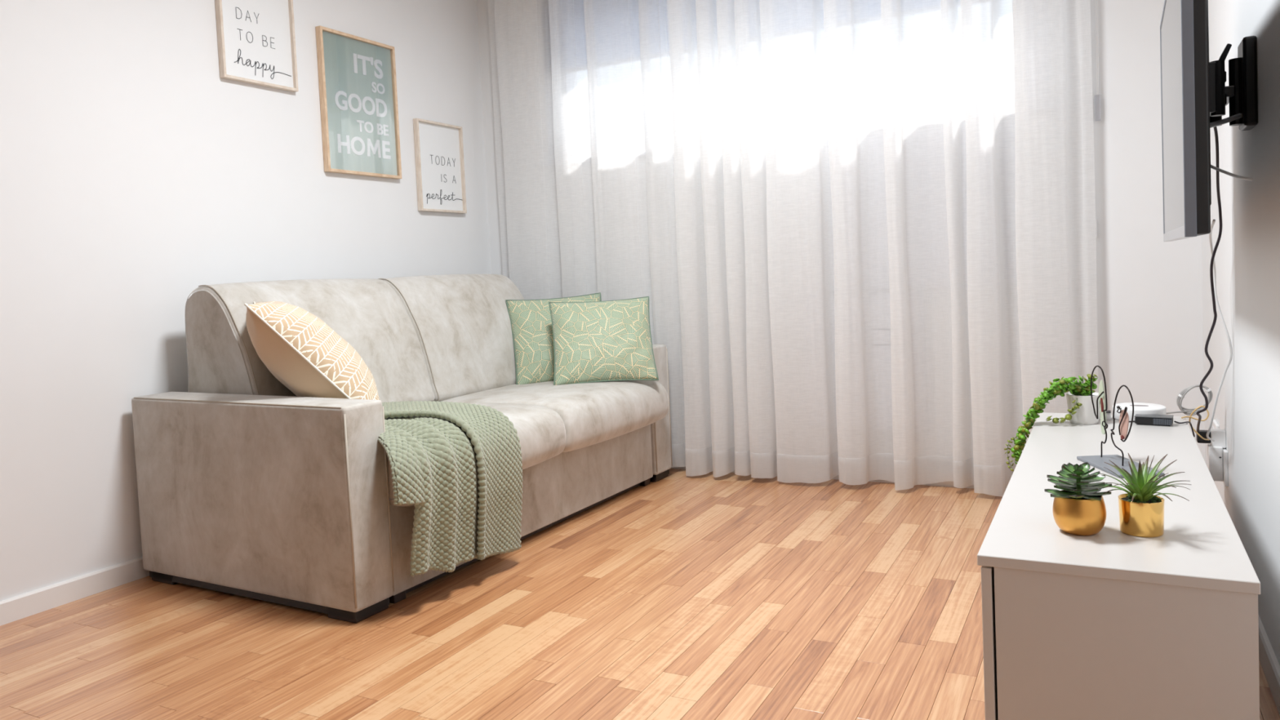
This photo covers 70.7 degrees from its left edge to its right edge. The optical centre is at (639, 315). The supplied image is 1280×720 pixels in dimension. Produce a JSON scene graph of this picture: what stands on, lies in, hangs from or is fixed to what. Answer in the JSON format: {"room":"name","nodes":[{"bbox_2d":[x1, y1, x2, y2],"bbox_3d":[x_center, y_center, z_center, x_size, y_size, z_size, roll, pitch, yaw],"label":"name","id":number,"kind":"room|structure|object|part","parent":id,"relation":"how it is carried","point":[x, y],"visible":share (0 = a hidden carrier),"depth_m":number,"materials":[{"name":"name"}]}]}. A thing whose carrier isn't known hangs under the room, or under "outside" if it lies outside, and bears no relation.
{"room":"living room","nodes":[
{"label":"living room","id":0,"kind":"room"},
{"bbox_2d":[0,0,491,600],"bbox_3d":[-2.775,-0.328,1.210,0.150,2.900,8.824,-1,3,28],"label":"wall","id":1,"kind":"structure","parent":0,"point":[135,176],"depth_m":3.08,"materials":[{"name":"paint"}]},
{"bbox_2d":[0,556,149,626],"bbox_3d":[-2.716,0.994,1.094,0.013,0.069,8.511,-1,3,28],"label":"baseboard","id":2,"kind":"structure","parent":1,"relation":"attached to","point":[30,603],"depth_m":2.85,"materials":[{"name":"paint"}]},
{"bbox_2d":[214,0,298,92],"bbox_3d":[-1.490,-1.119,3.511,0.026,0.440,0.348,-1,3,28],"label":"picture frame","id":3,"kind":"object","parent":1,"relation":"attached to","point":[256,38],"visible":1,"depth_m":3.52,"materials":[{"name":"brown wood"}]},
{"bbox_3d":[-1.567,-1.109,3.362,0.026,0.440,0.011,-1,3,28],"label":"rail","id":4,"kind":"part","parent":3,"relation":"part of","materials":[{"name":"brown wood"}]},
{"bbox_3d":[-1.480,-0.905,3.521,0.026,0.011,0.326,-1,3,28],"label":"rail","id":5,"kind":"part","parent":3,"relation":"part of","materials":[{"name":"brown wood"}]},
{"bbox_3d":[-1.412,-1.129,3.660,0.026,0.440,0.011,-1,3,28],"label":"rail","id":6,"kind":"part","parent":3,"relation":"part of","materials":[{"name":"brown wood"}]},
{"bbox_2d":[315,25,401,179],"bbox_3d":[-1.234,-0.923,3.990,0.028,0.606,0.445,-1,3,28],"label":"picture frame","id":7,"kind":"object","parent":1,"relation":"attached to","point":[357,81],"visible":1,"depth_m":3.98,"materials":[{"name":"green paper"}]},
{"bbox_3d":[-1.334,-0.910,3.799,0.028,0.606,0.013,-1,3,28],"label":"rail","id":8,"kind":"part","parent":7,"relation":"part of","materials":[{"name":"brown wood"}]},
{"bbox_3d":[-1.248,-1.219,3.976,0.028,0.013,0.419,-1,3,28],"label":"rail","id":9,"kind":"part","parent":7,"relation":"part of","materials":[{"name":"brown wood"}]},
{"bbox_3d":[-1.221,-0.627,4.004,0.028,0.013,0.419,-1,3,28],"label":"rail","id":10,"kind":"part","parent":7,"relation":"part of","materials":[{"name":"brown wood"}]},
{"bbox_3d":[-1.135,-0.937,4.181,0.028,0.606,0.013,-1,3,28],"label":"rail","id":11,"kind":"part","parent":7,"relation":"part of","materials":[{"name":"brown wood"}]},
{"bbox_2d":[413,118,466,213],"bbox_3d":[-0.985,-0.730,4.462,0.026,0.439,0.340,-1,3,28],"label":"picture frame","id":12,"kind":"object","parent":1,"relation":"attached to","point":[438,146],"visible":1,"depth_m":4.46,"materials":[{"name":"brown wood"}]},
{"bbox_3d":[-1.061,-0.720,4.316,0.026,0.439,0.011,-1,3,28],"label":"rail","id":13,"kind":"part","parent":12,"relation":"part of","materials":[{"name":"brown wood"}]},
{"bbox_3d":[-0.995,-0.944,4.452,0.026,0.011,0.318,-1,3,28],"label":"rail","id":14,"kind":"part","parent":12,"relation":"part of","materials":[{"name":"brown wood"}]},
{"bbox_3d":[-0.976,-0.517,4.472,0.026,0.011,0.318,-1,3,28],"label":"rail","id":15,"kind":"part","parent":12,"relation":"part of","materials":[{"name":"brown wood"}]},
{"bbox_3d":[-0.909,-0.741,4.607,0.026,0.439,0.011,-1,3,28],"label":"rail","id":16,"kind":"part","parent":12,"relation":"part of","materials":[{"name":"brown wood"}]},
{"bbox_2d":[0,468,1279,719],"bbox_3d":[-1.279,1.048,0.357,3.240,0.100,8.524,-1,3,28],"label":"floor","id":17,"kind":"structure","parent":0,"point":[677,596],"depth_m":2.44,"materials":[{"name":"brown wood"}]},
{"bbox_2d":[131,274,672,622],"bbox_3d":[-0.736,0.328,3.580,1.099,0.988,1.945,-1,3,29],"label":"sofa","id":18,"kind":"object","parent":17,"relation":"on","point":[248,486],"visible":0.8,"depth_m":2.97,"materials":[{"name":"grey fabric"}]},
{"bbox_3d":[-1.210,0.551,2.833,1.000,0.585,0.153,-1,3,29],"label":"arm","id":19,"kind":"part","parent":18,"relation":"part of","materials":[{"name":"grey fabric"}]},
{"bbox_2d":[185,278,434,402],"bbox_3d":[-1.204,0.137,3.366,0.427,0.546,0.805,-1,3,29],"label":"cushion","id":20,"kind":"object","parent":18,"relation":"on","point":[373,316],"depth_m":3.30,"materials":[{"name":"grey fabric"}]},
{"bbox_2d":[244,301,379,399],"bbox_3d":[-1.066,0.153,2.958,0.384,0.413,0.455,-4,3,-20],"label":"throw pillow","id":21,"kind":"object","parent":18,"relation":"on","point":[300,350],"visible":0.7,"depth_m":2.78,"materials":[{"name":"beige fabric"}]},
{"bbox_2d":[377,400,523,576],"bbox_3d":[-0.821,0.552,2.940,0.741,0.498,0.607,-1,3,29],"label":"blanket","id":22,"kind":"object","parent":18,"relation":"on","point":[464,480],"visible":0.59,"depth_m":2.78,"materials":[{"name":"green fabric"}]},
{"bbox_2d":[381,274,524,401],"bbox_3d":[-0.808,0.086,4.070,0.427,0.546,0.802,-1,3,29],"label":"cushion","id":23,"kind":"object","parent":18,"relation":"on","point":[461,324],"depth_m":3.88,"materials":[{"name":"grey fabric"}]},
{"bbox_2d":[386,402,565,506],"bbox_3d":[-0.826,0.458,3.171,0.858,0.217,0.814,-1,3,29],"label":"seat cushion","id":24,"kind":"object","parent":18,"relation":"on","point":[540,428],"depth_m":3.18,"materials":[{"name":"grey fabric"}]},
{"bbox_3d":[-0.360,0.648,3.391,0.040,0.277,1.627,-1,3,29],"label":"panel","id":25,"kind":"part","parent":18,"relation":"part of","materials":[{"name":"grey fabric"}]},
{"bbox_3d":[-0.743,0.794,3.617,0.875,0.044,1.599,-1,3,29],"label":"shadow rail","id":26,"kind":"part","parent":18,"relation":"part of","materials":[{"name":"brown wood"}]},
{"bbox_2d":[505,292,601,384],"bbox_3d":[-0.371,0.109,4.183,0.463,0.407,0.218,-3,3,-14],"label":"throw pillow","id":27,"kind":"object","parent":18,"relation":"on","point":[531,322],"visible":0.44,"depth_m":4.12,"materials":[{"name":"green fabric"}]},
{"bbox_2d":[440,380,668,452],"bbox_3d":[-0.425,0.407,3.883,0.858,0.217,0.809,-1,3,29],"label":"seat cushion","id":28,"kind":"object","parent":18,"relation":"on","point":[595,414],"depth_m":3.65,"materials":[{"name":"grey fabric"}]},
{"bbox_2d":[548,296,658,385],"bbox_3d":[-0.164,0.111,3.968,0.454,0.365,0.224,-3,3,-7],"label":"throw pillow","id":29,"kind":"object","parent":18,"relation":"on","point":[608,340],"visible":1,"depth_m":3.91,"materials":[{"name":"green fabric"}]},
{"bbox_3d":[-0.334,0.439,4.391,1.000,0.585,0.153,-1,3,29],"label":"arm","id":30,"kind":"part","parent":18,"relation":"part of","materials":[{"name":"grey fabric"}]},
{"bbox_2d":[977,412,1260,719],"bbox_3d":[1.113,0.581,2.129,0.400,0.452,1.537,-1,3,28],"label":"tv stand","id":31,"kind":"object","parent":17,"relation":"on","point":[1109,624],"visible":0.88,"depth_m":1.48,"materials":[{"name":"white laminate"}]},
{"bbox_3d":[0.770,0.588,1.875,0.016,0.368,0.763,-1,3,28],"label":"door","id":32,"kind":"part","parent":31,"relation":"part of","materials":[{"name":"white laminate"}]},
{"bbox_2d":[1004,373,1099,471],"bbox_3d":[1.228,0.320,2.675,0.279,0.290,0.105,-3,3,-1],"label":"trailing plant","id":33,"kind":"object","parent":31,"relation":"on","point":[1080,410],"visible":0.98,"depth_m":2.66,"materials":[{"name":"green plant"}]},
{"bbox_3d":[1.216,0.312,2.671,0.190,0.208,0.067,-1,3,28],"label":"stem","id":34,"kind":"part","parent":33,"relation":"part of","materials":[{"name":"green plant"}]},
{"bbox_3d":[1.211,0.298,2.668,0.182,0.213,0.073,-1,3,28],"label":"stem","id":35,"kind":"part","parent":33,"relation":"part of","materials":[{"name":"green plant"}]},
{"bbox_3d":[1.318,0.276,2.679,0.095,0.086,0.095,-1,3,28],"label":"pot","id":36,"kind":"part","parent":33,"relation":"part of","materials":[{"name":"white ceramic"}]},
{"bbox_2d":[1044,462,1111,535],"bbox_3d":[0.794,0.329,1.629,0.112,0.125,0.104,-5,3,-40],"label":"potted succulent","id":37,"kind":"object","parent":31,"relation":"on","point":[1079,508],"visible":1,"depth_m":1.61,"materials":[{"name":"gold metal"}]},
{"bbox_3d":[0.792,0.308,1.629,0.009,0.052,0.009,-5,3,-40],"label":"stem","id":38,"kind":"part","parent":37,"relation":"part of","materials":[{"name":"green plant"}]},
{"bbox_2d":[1099,410,1111,420],"bbox_3d":[1.397,0.301,2.728,0.048,0.024,0.040,-1,3,28],"label":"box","id":39,"kind":"object","parent":31,"relation":"on","point":[1108,412],"visible":0.43,"depth_m":2.70,"materials":[{"name":"plastic"}]},
{"bbox_2d":[1076,365,1164,478],"bbox_3d":[1.111,0.240,2.111,0.100,0.230,0.230,-3,3,1],"label":"wire sculpture","id":40,"kind":"object","parent":31,"relation":"on","point":[1097,461],"visible":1,"depth_m":2.12,"materials":[{"name":"black metal"}]},
{"bbox_3d":[1.108,0.215,2.163,0.002,0.034,0.011,-3,3,1],"label":"eye plate","id":41,"kind":"part","parent":40,"relation":"part of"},
{"label":"plate","id":42,"kind":"part","parent":40,"relation":"part of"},
{"bbox_3d":[1.117,0.253,2.081,0.002,0.071,0.040,-3,3,1],"label":"plate","id":43,"kind":"part","parent":40,"relation":"part of","materials":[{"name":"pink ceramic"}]},
{"bbox_3d":[0.774,0.607,1.454,0.370,0.374,0.018,-1,3,28],"label":"panel","id":44,"kind":"part","parent":31,"relation":"part of","materials":[{"name":"white laminate"}]},
{"bbox_2d":[1112,402,1166,421],"bbox_3d":[1.493,0.290,2.697,0.141,0.041,0.141,-1,3,28],"label":"router","id":45,"kind":"object","parent":31,"relation":"on","point":[1140,408],"visible":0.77,"depth_m":2.66,"materials":[{"name":"white plastic"}]},
{"bbox_2d":[1099,453,1191,537],"bbox_3d":[0.897,0.318,1.612,0.154,0.140,0.178,-1,3,28],"label":"air plant","id":46,"kind":"object","parent":31,"relation":"on","point":[1141,512],"visible":0.98,"depth_m":1.59,"materials":[{"name":"green plant"}]},
{"bbox_3d":[0.896,0.357,1.612,0.072,0.062,0.072,-1,3,28],"label":"pot","id":47,"kind":"part","parent":46,"relation":"part of","materials":[{"name":"gold metal"}]},
{"bbox_2d":[1134,413,1173,426],"bbox_3d":[1.484,0.302,2.605,0.095,0.026,0.051,-1,3,34],"label":"box","id":48,"kind":"object","parent":31,"relation":"on","point":[1143,420],"visible":1,"depth_m":2.59,"materials":[{"name":"black plastic"}]},
{"bbox_3d":[1.484,0.291,2.605,0.095,0.003,0.050,-1,3,34],"label":"lid","id":49,"kind":"part","parent":48,"relation":"part of","materials":[{"name":"plastic"}]},
{"bbox_2d":[1173,421,1195,436],"bbox_3d":[1.589,0.331,2.617,0.131,0.065,0.020,-5,3,-37],"label":"cable","id":50,"kind":"object","parent":48,"relation":"attached to","point":[1192,428],"visible":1,"depth_m":2.62,"materials":[{"name":"black plastic"}]},
{"bbox_2d":[1166,384,1212,415],"bbox_3d":[1.639,0.258,2.725,0.163,0.094,0.061,-3,3,-5],"label":"coiled cable","id":51,"kind":"object","parent":31,"relation":"on","point":[1187,411],"visible":0.84,"depth_m":2.73,"materials":[{"name":"white plastic"}]},
{"bbox_2d":[1181,405,1208,440],"bbox_3d":[1.673,0.325,2.681,0.152,0.121,0.052,-4,3,-30],"label":"cable","id":52,"kind":"object","parent":31,"relation":"on","point":[1197,408],"visible":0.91,"depth_m":2.67,"materials":[{"name":"yellow plastic"}]},
{"bbox_2d":[476,0,1204,460],"bbox_3d":[0.691,-0.623,4.198,3.240,2.900,0.300,-1,3,28],"label":"wall","id":53,"kind":"structure","parent":0,"point":[1149,288],"depth_m":3.42,"materials":[{"name":"paint"}]},
{"bbox_2d":[671,466,973,488],"bbox_3d":[0.678,0.700,4.121,3.240,0.069,0.013,-1,3,28],"label":"baseboard","id":54,"kind":"structure","parent":53,"relation":"attached to","point":[950,484],"depth_m":3.82,"materials":[{"name":"paint"}]},
{"bbox_2d":[1094,0,1101,120],"bbox_3d":[1.727,-1.293,3.422,0.022,1.100,0.016,-1,3,28],"label":"blind cord","id":55,"kind":"object","parent":53,"relation":"hanging from","point":[1097,97],"visible":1,"depth_m":3.44,"materials":[{"name":"white plastic"}]},
{"bbox_3d":[1.725,-1.340,3.419,0.009,1.005,0.003,-1,3,28],"label":"cord","id":56,"kind":"part","parent":55,"relation":"part of","materials":[{"name":"white plastic"}]},
{"bbox_3d":[1.748,-0.792,3.446,0.020,0.097,0.016,-1,3,28],"label":"cord handle","id":57,"kind":"part","parent":55,"relation":"part of","materials":[{"name":"grey plastic"}]},
{"bbox_3d":[1.730,-1.340,3.417,0.011,1.005,0.003,-1,3,28],"label":"cord","id":58,"kind":"part","parent":55,"relation":"part of","materials":[{"name":"white plastic"}]},
{"bbox_2d":[1052,489,1106,535],"bbox_3d":[0.794,0.357,1.631,0.088,0.068,0.088,-1,3,28],"label":"pot","id":59,"kind":"object","parent":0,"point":[1083,513],"depth_m":1.60,"materials":[{"name":"gold metal"}]},
{"bbox_2d":[1201,0,1279,665],"bbox_3d":[0.229,-0.390,-0.359,0.150,2.900,8.824,-1,3,28],"label":"wall","id":60,"kind":"structure","parent":0,"point":[1247,255],"depth_m":2.20,"materials":[{"name":"paint"}]},
{"bbox_2d":[1195,428,1226,448],"bbox_3d":[1.743,0.374,2.753,0.075,0.054,0.036,-1,3,28],"label":"plug","id":61,"kind":"object","parent":60,"relation":"attached to","point":[1219,435],"visible":0.82,"depth_m":2.73,"materials":[{"name":"plastic"}]},
{"bbox_2d":[1212,419,1219,428],"bbox_3d":[1.879,0.389,2.946,0.012,0.080,0.120,-1,3,28],"label":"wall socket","id":62,"kind":"object","parent":60,"relation":"attached to","point":[1215,424],"visible":0.31,"depth_m":2.94,"materials":[{"name":"white plastic"}]},
{"bbox_2d":[1207,444,1228,486],"bbox_3d":[1.755,0.435,2.743,0.046,0.147,0.100,-1,3,28],"label":"electrical outlet","id":63,"kind":"object","parent":60,"relation":"attached to","point":[1217,456],"visible":0.77,"depth_m":2.73,"materials":[{"name":"plastic"}]},
{"bbox_3d":[1.772,0.456,2.735,0.010,0.105,0.100,-1,3,28],"label":"wall plate","id":64,"kind":"part","parent":63,"relation":"part of","materials":[{"name":"white plastic"}]},
{"bbox_2d":[1206,219,1232,441],"bbox_3d":[1.576,0.073,2.443,0.061,0.651,0.573,-1,3,30],"label":"cable","id":65,"kind":"object","parent":60,"relation":"attached to","point":[1213,220],"visible":0.94,"depth_m":2.54,"materials":[{"name":"white plastic"}]},
{"bbox_2d":[1208,35,1257,130],"bbox_3d":[1.336,-0.520,2.058,0.121,0.215,0.340,-1,3,28],"label":"wall bracket","id":66,"kind":"object","parent":60,"relation":"attached to","point":[1241,93],"visible":0.79,"depth_m":2.03,"materials":[{"name":"black metal"}]},
{"bbox_2d":[1160,0,1211,241],"bbox_3d":[1.229,-0.463,2.039,0.054,0.581,0.900,-1,3,28],"label":"television","id":67,"kind":"object","parent":66,"relation":"attached to","point":[1184,25],"visible":1,"depth_m":1.66,"materials":[{"name":"silver metal"}]},
{"bbox_3d":[1.227,-0.184,2.061,0.019,0.022,0.880,-1,3,28],"label":"trim","id":68,"kind":"part","parent":67,"relation":"part of","materials":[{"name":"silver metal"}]},
{"bbox_3d":[1.227,-0.463,2.040,0.034,0.573,0.892,-1,3,28],"label":"panel","id":69,"kind":"part","parent":67,"relation":"part of","materials":[{"name":"black plastic"}]},
{"bbox_2d":[1195,126,1222,431],"bbox_3d":[1.558,-0.080,2.465,0.068,0.907,0.573,-1,3,28],"label":"power cable","id":70,"kind":"object","parent":67,"relation":"hanging from","point":[1215,131],"visible":0.95,"depth_m":2.50,"materials":[{"name":"black plastic"}]},
{"bbox_2d":[1210,164,1253,181],"bbox_3d":[1.341,-0.339,2.087,0.030,0.074,0.151,-3,3,-13],"label":"lead","id":71,"kind":"object","parent":67,"relation":"attached to","point":[1215,168],"visible":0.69,"depth_m":2.04,"materials":[{"name":"grey plastic"}]},
{"bbox_3d":[1.315,-0.575,2.039,0.045,0.075,0.013,-2,3,3],"label":"lever","id":72,"kind":"part","parent":66,"relation":"part of","materials":[{"name":"black paint"}]},
{"bbox_3d":[1.383,-0.518,2.136,0.030,0.024,0.160,-1,3,28],"label":"arm","id":73,"kind":"part","parent":66,"relation":"part of","materials":[{"name":"black paint"}]},
{"bbox_3d":[1.396,-0.531,2.071,0.027,0.200,0.100,-1,3,28],"label":"wall plate","id":74,"kind":"part","parent":66,"relation":"part of","materials":[{"name":"black paint"}]},
{"bbox_2d":[1257,613,1279,715],"bbox_3d":[0.144,0.934,-0.399,0.013,0.069,8.511,-1,3,28],"label":"baseboard","id":75,"kind":"structure","parent":60,"relation":"attached to","point":[1269,664],"depth_m":1.96,"materials":[{"name":"paint"}]},
{"bbox_3d":[-1.405,-1.747,0.227,3.240,0.100,8.524,-1,3,28],"label":"ceiling","id":76,"kind":"structure","parent":0,"visible":0},
{"bbox_2d":[487,0,1098,496],"bbox_3d":[0.467,-0.589,4.027,2.900,2.652,0.167,-1,3,28],"label":"curtain","id":77,"kind":"object","parent":76,"relation":"hanging from","point":[859,236],"visible":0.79,"depth_m":3.85,"materials":[{"name":"white fabric"}]}
]}

